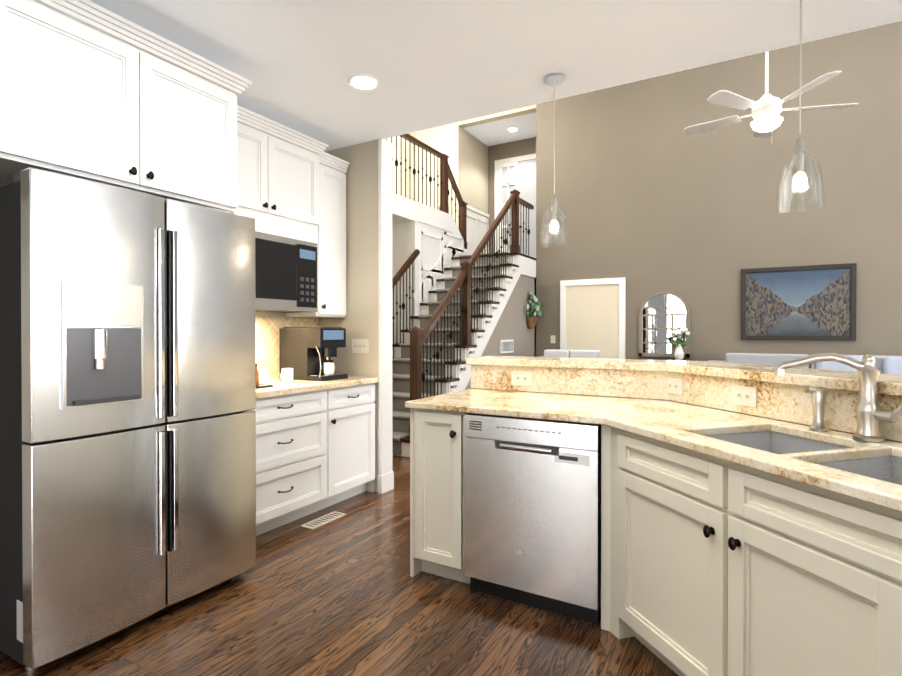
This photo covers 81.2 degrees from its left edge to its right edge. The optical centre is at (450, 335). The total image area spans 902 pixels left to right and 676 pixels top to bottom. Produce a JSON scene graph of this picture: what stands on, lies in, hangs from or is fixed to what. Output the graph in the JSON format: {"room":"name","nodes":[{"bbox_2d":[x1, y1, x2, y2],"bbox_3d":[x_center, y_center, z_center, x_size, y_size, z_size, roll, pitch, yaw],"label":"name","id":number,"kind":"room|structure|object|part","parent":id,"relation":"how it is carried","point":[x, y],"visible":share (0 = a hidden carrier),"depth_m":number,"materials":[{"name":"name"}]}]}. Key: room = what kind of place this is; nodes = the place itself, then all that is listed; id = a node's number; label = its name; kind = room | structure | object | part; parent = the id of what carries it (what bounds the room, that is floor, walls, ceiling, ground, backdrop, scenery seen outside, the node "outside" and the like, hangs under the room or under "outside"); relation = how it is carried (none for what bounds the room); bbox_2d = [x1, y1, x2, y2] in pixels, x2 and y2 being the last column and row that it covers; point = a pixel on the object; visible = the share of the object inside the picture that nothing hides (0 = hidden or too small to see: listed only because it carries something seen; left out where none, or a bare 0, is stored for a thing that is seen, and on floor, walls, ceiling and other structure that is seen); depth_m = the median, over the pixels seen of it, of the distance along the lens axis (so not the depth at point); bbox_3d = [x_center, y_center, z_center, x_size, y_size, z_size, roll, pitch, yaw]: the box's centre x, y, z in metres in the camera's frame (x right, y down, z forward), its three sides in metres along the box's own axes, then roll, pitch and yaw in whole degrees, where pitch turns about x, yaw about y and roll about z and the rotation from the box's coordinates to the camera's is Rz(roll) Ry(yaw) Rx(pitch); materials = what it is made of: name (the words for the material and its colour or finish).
{"room":"kitchen","nodes":[
{"label":"kitchen","id":0,"kind":"room"},
{"bbox_2d":[255,312,284,378],"bbox_3d":[-2.775,-0.136,1.733,0.120,2.798,6.660,0,0,30],"label":"wall","id":1,"kind":"structure","parent":0,"point":[274,314],"depth_m":4.04,"materials":[{"name":"beige paint"}]},
{"bbox_2d":[0,0,11,163],"bbox_3d":[-2.186,-1.038,1.945,0.676,0.690,0.633,0,0,30],"label":"upper cabinet","id":2,"kind":"object","parent":1,"relation":"attached to","point":[5,5],"depth_m":2.06,"materials":[{"name":"white wood"}]},
{"bbox_2d":[0,0,251,215],"bbox_3d":[-1.775,-1.042,2.659,0.676,0.690,1.259,0,0,30],"label":"upper cabinet","id":3,"kind":"object","parent":1,"relation":"attached to","point":[90,90],"depth_m":2.43,"materials":[{"name":"white wood"}]},
{"bbox_2d":[248,120,323,243],"bbox_3d":[-1.391,-1.049,3.657,0.346,0.710,0.985,0,0,30],"label":"upper cabinet","id":4,"kind":"object","parent":1,"relation":"attached to","point":[288,171],"depth_m":3.73,"materials":[{"name":"white wood"}]},
{"bbox_2d":[255,231,317,312],"bbox_3d":[-1.383,-0.431,3.656,0.352,0.515,0.921,0,0,30],"label":"microwave","id":5,"kind":"object","parent":4,"relation":"attached to","point":[286,274],"visible":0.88,"depth_m":3.70,"materials":[{"name":"grey"}]},
{"bbox_2d":[0,455,677,675],"bbox_3d":[0.889,1.304,3.176,12.200,0.100,12.800,0,0,30],"label":"floor","id":6,"kind":"structure","parent":0,"point":[347,594],"depth_m":2.27,"materials":[{"name":"brown wood"}]},
{"bbox_2d":[0,167,255,669],"bbox_3d":[-1.642,0.323,2.535,1.016,1.870,0.985,0,0,30],"label":"refrigerator","id":7,"kind":"object","parent":6,"relation":"on","point":[127,413],"visible":1,"depth_m":2.12,"materials":[{"name":"silver metal"}]},
{"bbox_2d":[253,388,335,535],"bbox_3d":[-1.308,0.816,3.541,0.616,0.871,0.845,0,0,30],"label":"base cabinet","id":8,"kind":"object","parent":6,"relation":"on","point":[296,435],"depth_m":3.44,"materials":[{"name":"white wood"}]},
{"bbox_2d":[256,376,377,399],"bbox_3d":[-1.178,0.355,3.739,0.641,0.043,1.323,0,0,30],"label":"countertop","id":9,"kind":"structure","parent":8,"relation":"on","point":[279,388],"depth_m":3.60,"materials":[{"name":"beige stone"}]},
{"bbox_2d":[258,369,268,383],"bbox_3d":[-1.315,0.286,3.651,0.074,0.095,0.098,0,0,30],"label":"cup","id":10,"kind":"object","parent":9,"relation":"on","point":[263,376],"visible":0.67,"depth_m":3.63,"materials":[{"name":"white ceramic"}]},
{"bbox_2d":[256,364,272,388],"bbox_3d":[-1.287,0.237,3.389,0.190,0.198,0.190,0,0,30],"label":"condiments","id":11,"kind":"object","parent":9,"relation":"on","point":[258,385],"visible":0.35,"depth_m":3.39,"materials":[{"name":"black plastic"}]},
{"bbox_2d":[256,384,272,388],"bbox_3d":[-1.287,0.330,3.389,0.190,0.012,0.190,0,0,30],"label":"tray","id":12,"kind":"object","parent":9,"relation":"on","point":[257,385],"depth_m":3.39,"materials":[{"name":"black plastic"}]},
{"bbox_2d":[280,368,292,382],"bbox_3d":[-1.163,0.284,3.714,0.080,0.100,0.104,0,0,30],"label":"cup","id":13,"kind":"object","parent":9,"relation":"on","point":[286,375],"visible":1,"depth_m":3.69,"materials":[{"name":"white ceramic"}]},
{"bbox_2d":[279,327,347,381],"bbox_3d":[-1.049,0.134,4.002,0.448,0.395,0.298,0,0,30],"label":"coffee machine","id":14,"kind":"object","parent":9,"relation":"on","point":[306,353],"visible":0.88,"depth_m":3.91,"materials":[{"name":"black plastic"}]},
{"bbox_2d":[324,363,334,374],"bbox_3d":[-0.907,0.249,3.949,0.076,0.085,0.100,0,0,30],"label":"cup","id":15,"kind":"object","parent":14,"relation":"on","point":[329,368],"visible":1,"depth_m":3.91,"materials":[{"name":"white ceramic"}]},
{"bbox_2d":[301,511,345,528],"bbox_3d":[-0.858,1.248,3.558,0.110,0.006,0.320,0,0,30],"label":"floor vent","id":16,"kind":"object","parent":6,"relation":"in","point":[323,520],"visible":1,"depth_m":3.54,"materials":[{"name":"beige metal"}]},
{"bbox_2d":[336,384,374,502],"bbox_3d":[-0.995,0.812,4.085,0.616,0.871,0.545,0,0,30],"label":"base cabinet","id":17,"kind":"object","parent":6,"relation":"on","point":[355,407],"depth_m":3.97,"materials":[{"name":"white wood"}]},
{"bbox_2d":[386,134,536,456],"bbox_3d":[-0.444,-0.774,7.588,2.466,4.000,5.800,0,0,30],"label":"staircase","id":18,"kind":"structure","parent":6,"relation":"on","point":[456,302],"depth_m":7.19,"materials":[{"name":"white"}]},
{"bbox_3d":[-0.840,-0.063,6.548,0.112,2.219,1.586,0,0,30],"label":"railing","id":19,"kind":"part","parent":18,"relation":"part of","materials":[{"name":"brown wood"}]},
{"bbox_3d":[-0.801,-2.079,6.813,0.112,1.380,4.096,0,0,30],"label":"railing","id":20,"kind":"part","parent":18,"relation":"part of","materials":[{"name":"brown wood"}]},
{"bbox_3d":[0.438,-0.542,6.810,0.112,3.174,3.322,0,0,30],"label":"railing","id":21,"kind":"part","parent":18,"relation":"part of","materials":[{"name":"brown wood"}]},
{"bbox_3d":[0.528,0.165,6.960,0.112,2.130,2.982,0,0,30],"label":"understair panel","id":22,"kind":"part","parent":18,"relation":"part of","materials":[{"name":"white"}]},
{"bbox_2d":[526,291,542,328],"bbox_3d":[1.270,-0.382,7.959,0.170,0.571,0.449,0,0,30],"label":"wall basket","id":23,"kind":"object","parent":18,"relation":"attached to","point":[536,307],"visible":1,"depth_m":7.92,"materials":[{"name":"wicker"}]},
{"bbox_2d":[463,413,600,623],"bbox_3d":[0.491,0.819,2.659,0.650,0.876,0.628,0,0,30],"label":"dishwasher","id":24,"kind":"object","parent":6,"relation":"on","point":[531,512],"visible":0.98,"depth_m":2.38,"materials":[{"name":"grey metal"}]},
{"bbox_2d":[540,349,616,358],"bbox_3d":[1.557,0.714,6.999,1.100,1.030,0.900,0,0,30],"label":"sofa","id":25,"kind":"object","parent":6,"relation":"on","point":[573,353],"visible":0.12,"depth_m":7.02,"materials":[{"name":"grey fabric"}]},
{"bbox_2d":[405,372,901,675],"bbox_3d":[0.782,0.732,1.267,3.215,1.068,1.569,0,0,30],"label":"base cabinet","id":26,"kind":"object","parent":6,"relation":"on","point":[751,523],"depth_m":1.79,"materials":[{"name":"beige wood"}]},
{"bbox_2d":[466,360,901,387],"bbox_3d":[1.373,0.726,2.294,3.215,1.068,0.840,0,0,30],"label":"countertop","id":27,"kind":"structure","parent":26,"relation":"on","point":[742,375],"depth_m":2.58,"materials":[{"name":"beige stone"}]},
{"bbox_2d":[601,608,856,675],"bbox_3d":[1.214,0.369,0.921,1.805,0.031,1.458,0,0,30],"label":"toe kick","id":28,"kind":"structure","parent":26,"relation":"on","point":[697,651],"depth_m":1.71,"materials":[{"name":"white wood"}]},
{"bbox_2d":[707,431,901,484],"bbox_3d":[1.172,0.486,1.599,0.938,0.210,0.918,0,0,30],"label":"sink","id":29,"kind":"object","parent":26,"relation":"in","point":[887,466],"depth_m":1.64,"materials":[{"name":"silver metal"}]},
{"bbox_2d":[774,353,901,442],"bbox_3d":[1.332,0.204,1.816,0.372,0.286,0.237,0,0,30],"label":"faucet","id":30,"kind":"object","parent":26,"relation":"on","point":[871,413],"visible":1,"depth_m":1.74,"materials":[{"name":"silver metal"}]},
{"bbox_2d":[629,358,700,360],"bbox_3d":[2.851,0.779,7.103,0.920,0.900,0.370,0,0,30],"label":"console table","id":31,"kind":"object","parent":6,"relation":"on","point":[664,359],"depth_m":7.14,"materials":[{"name":"brown wood"}]},
{"bbox_2d":[667,327,690,359],"bbox_3d":[3.021,0.107,6.982,0.324,0.444,0.233,0,0,30],"label":"flower vase","id":32,"kind":"object","parent":31,"relation":"on","point":[679,351],"visible":1,"depth_m":6.95,"materials":[{"name":"white ceramic"}]},
{"bbox_2d":[708,353,901,374],"bbox_3d":[4.505,0.732,5.816,3.070,1.010,0.950,0,0,30],"label":"sofa","id":33,"kind":"object","parent":6,"relation":"on","point":[888,364],"visible":0.06,"depth_m":6.07,"materials":[{"name":"grey fabric"}]},
{"bbox_2d":[320,138,393,493],"bbox_3d":[-0.797,-0.153,4.368,0.676,2.798,0.160,0,0,30],"label":"wall","id":34,"kind":"structure","parent":0,"point":[366,323],"depth_m":4.22,"materials":[{"name":"white paint"}]},
{"bbox_2d":[288,160,346,319],"bbox_3d":[-1.070,-0.746,4.246,0.316,1.204,0.324,0,0,30],"label":"upper cabinet","id":35,"kind":"object","parent":34,"relation":"attached to","point":[331,254],"depth_m":4.19,"materials":[{"name":"white wood"}]},
{"bbox_2d":[352,339,368,352],"bbox_3d":[-0.735,0.087,4.257,0.170,0.116,0.010,0,0,30],"label":"switch plate","id":36,"kind":"object","parent":34,"relation":"attached to","point":[358,345],"depth_m":4.25,"materials":[{"name":"beige plastic"}]},
{"bbox_2d":[384,132,415,200],"bbox_3d":[-1.487,-1.578,8.370,0.120,5.598,6.135,0,0,30],"label":"wall","id":37,"kind":"structure","parent":0,"point":[409,172],"depth_m":9.38,"materials":[{"name":"beige paint"}]},
{"bbox_2d":[416,104,535,228],"bbox_3d":[0.503,-1.583,9.120,2.578,5.598,0.150,0,0,30],"label":"wall","id":38,"kind":"structure","parent":0,"point":[446,139],"depth_m":9.35,"materials":[{"name":"white paint"}]},
{"bbox_2d":[462,128,489,253],"bbox_3d":[0.427,-1.238,9.858,0.155,4.898,1.046,0,0,30],"label":"wall","id":39,"kind":"structure","parent":0,"point":[474,173],"depth_m":9.78,"materials":[{"name":"white paint"}]},
{"bbox_2d":[89,0,901,151],"bbox_3d":[0.883,-1.628,-0.440,8.620,0.230,6.560,0,0,30],"label":"ceiling","id":40,"kind":"structure","parent":0,"point":[334,74],"depth_m":2.79,"materials":[{"name":"white paint"}]},
{"bbox_2d":[347,74,379,90],"bbox_3d":[-0.532,-1.541,3.214,0.200,0.010,0.200,0,0,30],"label":"recessed light","id":41,"kind":"object","parent":40,"relation":"in","point":[357,82],"depth_m":3.20,"materials":[{"name":"white"}]},
{"bbox_2d":[540,74,568,246],"bbox_3d":[0.620,-1.043,3.154,0.176,1.004,0.176,0,0,30],"label":"pendant light","id":42,"kind":"object","parent":40,"relation":"hanging from","point":[554,80],"visible":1,"depth_m":3.15,"materials":[{"name":"clear glass"}]},
{"bbox_3d":[0.620,-0.673,3.157,0.048,0.105,0.048,0,0,30],"label":"bulb","id":43,"kind":"part","parent":42,"relation":"part of","materials":[{"name":"beige glass"}]},
{"bbox_3d":[0.620,-0.658,3.157,0.176,0.235,0.176,0,0,30],"label":"glass","id":44,"kind":"part","parent":42,"relation":"part of","materials":[{"name":"clear glass"}]},
{"bbox_2d":[776,0,824,211],"bbox_3d":[1.465,-1.037,2.206,0.176,1.004,0.176,0,0,30],"label":"pendant light","id":45,"kind":"object","parent":40,"relation":"hanging from","point":[799,181],"visible":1,"depth_m":2.20,"materials":[{"name":"clear glass"}]},
{"bbox_3d":[1.465,-0.667,2.208,0.048,0.105,0.048,0,0,30],"label":"bulb","id":46,"kind":"part","parent":45,"relation":"part of","materials":[{"name":"beige glass"}]},
{"bbox_3d":[1.465,-0.652,2.208,0.176,0.235,0.176,0,0,30],"label":"glass","id":47,"kind":"part","parent":45,"relation":"part of","materials":[{"name":"clear glass"}]},
{"bbox_2d":[463,112,535,145],"bbox_3d":[1.170,-3.737,9.485,1.800,0.100,1.168,0,0,30],"label":"ceiling","id":48,"kind":"structure","parent":0,"point":[497,132],"depth_m":9.47,"materials":[{"name":"white paint"}]},
{"bbox_2d":[488,137,535,356],"bbox_3d":[1.379,-1.239,9.985,1.680,4.898,0.120,0,0,30],"label":"wall","id":49,"kind":"structure","parent":0,"point":[513,149],"depth_m":10.17,"materials":[{"name":"paint"}]},
{"bbox_2d":[495,128,535,257],"bbox_3d":[1.142,-2.447,9.686,1.020,2.479,0.618,0,0,30],"label":"door frame","id":50,"kind":"structure","parent":49,"relation":"attached to","point":[518,173],"depth_m":9.95,"materials":[{"name":"white wood"}]},
{"bbox_2d":[536,21,901,360],"bbox_3d":[4.969,-1.565,6.276,8.240,5.598,0.324,0,0,30],"label":"wall","id":51,"kind":"structure","parent":0,"point":[652,196],"depth_m":6.95,"materials":[{"name":"beige paint"}]},
{"bbox_2d":[551,335,554,342],"bbox_3d":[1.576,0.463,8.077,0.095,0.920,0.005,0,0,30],"label":"switch plate","id":52,"kind":"object","parent":51,"relation":"attached to","point":[552,336],"depth_m":8.08,"materials":[{"name":"beige plastic"}]},
{"bbox_2d":[639,292,689,356],"bbox_3d":[2.940,-0.152,7.271,0.660,0.900,0.050,0,0,30],"label":"arched mirror","id":53,"kind":"object","parent":51,"relation":"attached to","point":[662,315],"visible":1,"depth_m":7.29,"materials":[{"name":"silver mirror"}]},
{"bbox_2d":[741,263,856,339],"bbox_3d":[4.265,-0.397,6.504,1.190,0.910,0.035,0,0,30],"label":"painting","id":54,"kind":"object","parent":51,"relation":"attached to","point":[814,302],"visible":0.96,"depth_m":6.48,"materials":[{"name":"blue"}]},
{"bbox_3d":[2.526,-4.414,5.984,12.200,0.100,6.235,0,0,30],"label":"ceiling","id":55,"kind":"structure","parent":0,"visible":0},
{"bbox_2d":[684,51,858,137],"bbox_3d":[2.786,-3.015,4.651,1.348,2.679,1.310,0,0,30],"label":"ceiling fan","id":56,"kind":"object","parent":55,"relation":"hanging from","point":[766,110],"visible":1,"depth_m":4.53,"materials":[{"name":"white"}]},
{"bbox_3d":[2.766,-3.115,4.605,0.230,2.479,0.230,0,0,30],"label":"motor","id":57,"kind":"part","parent":56,"relation":"part of","materials":[{"name":"white metal"}]}
]}

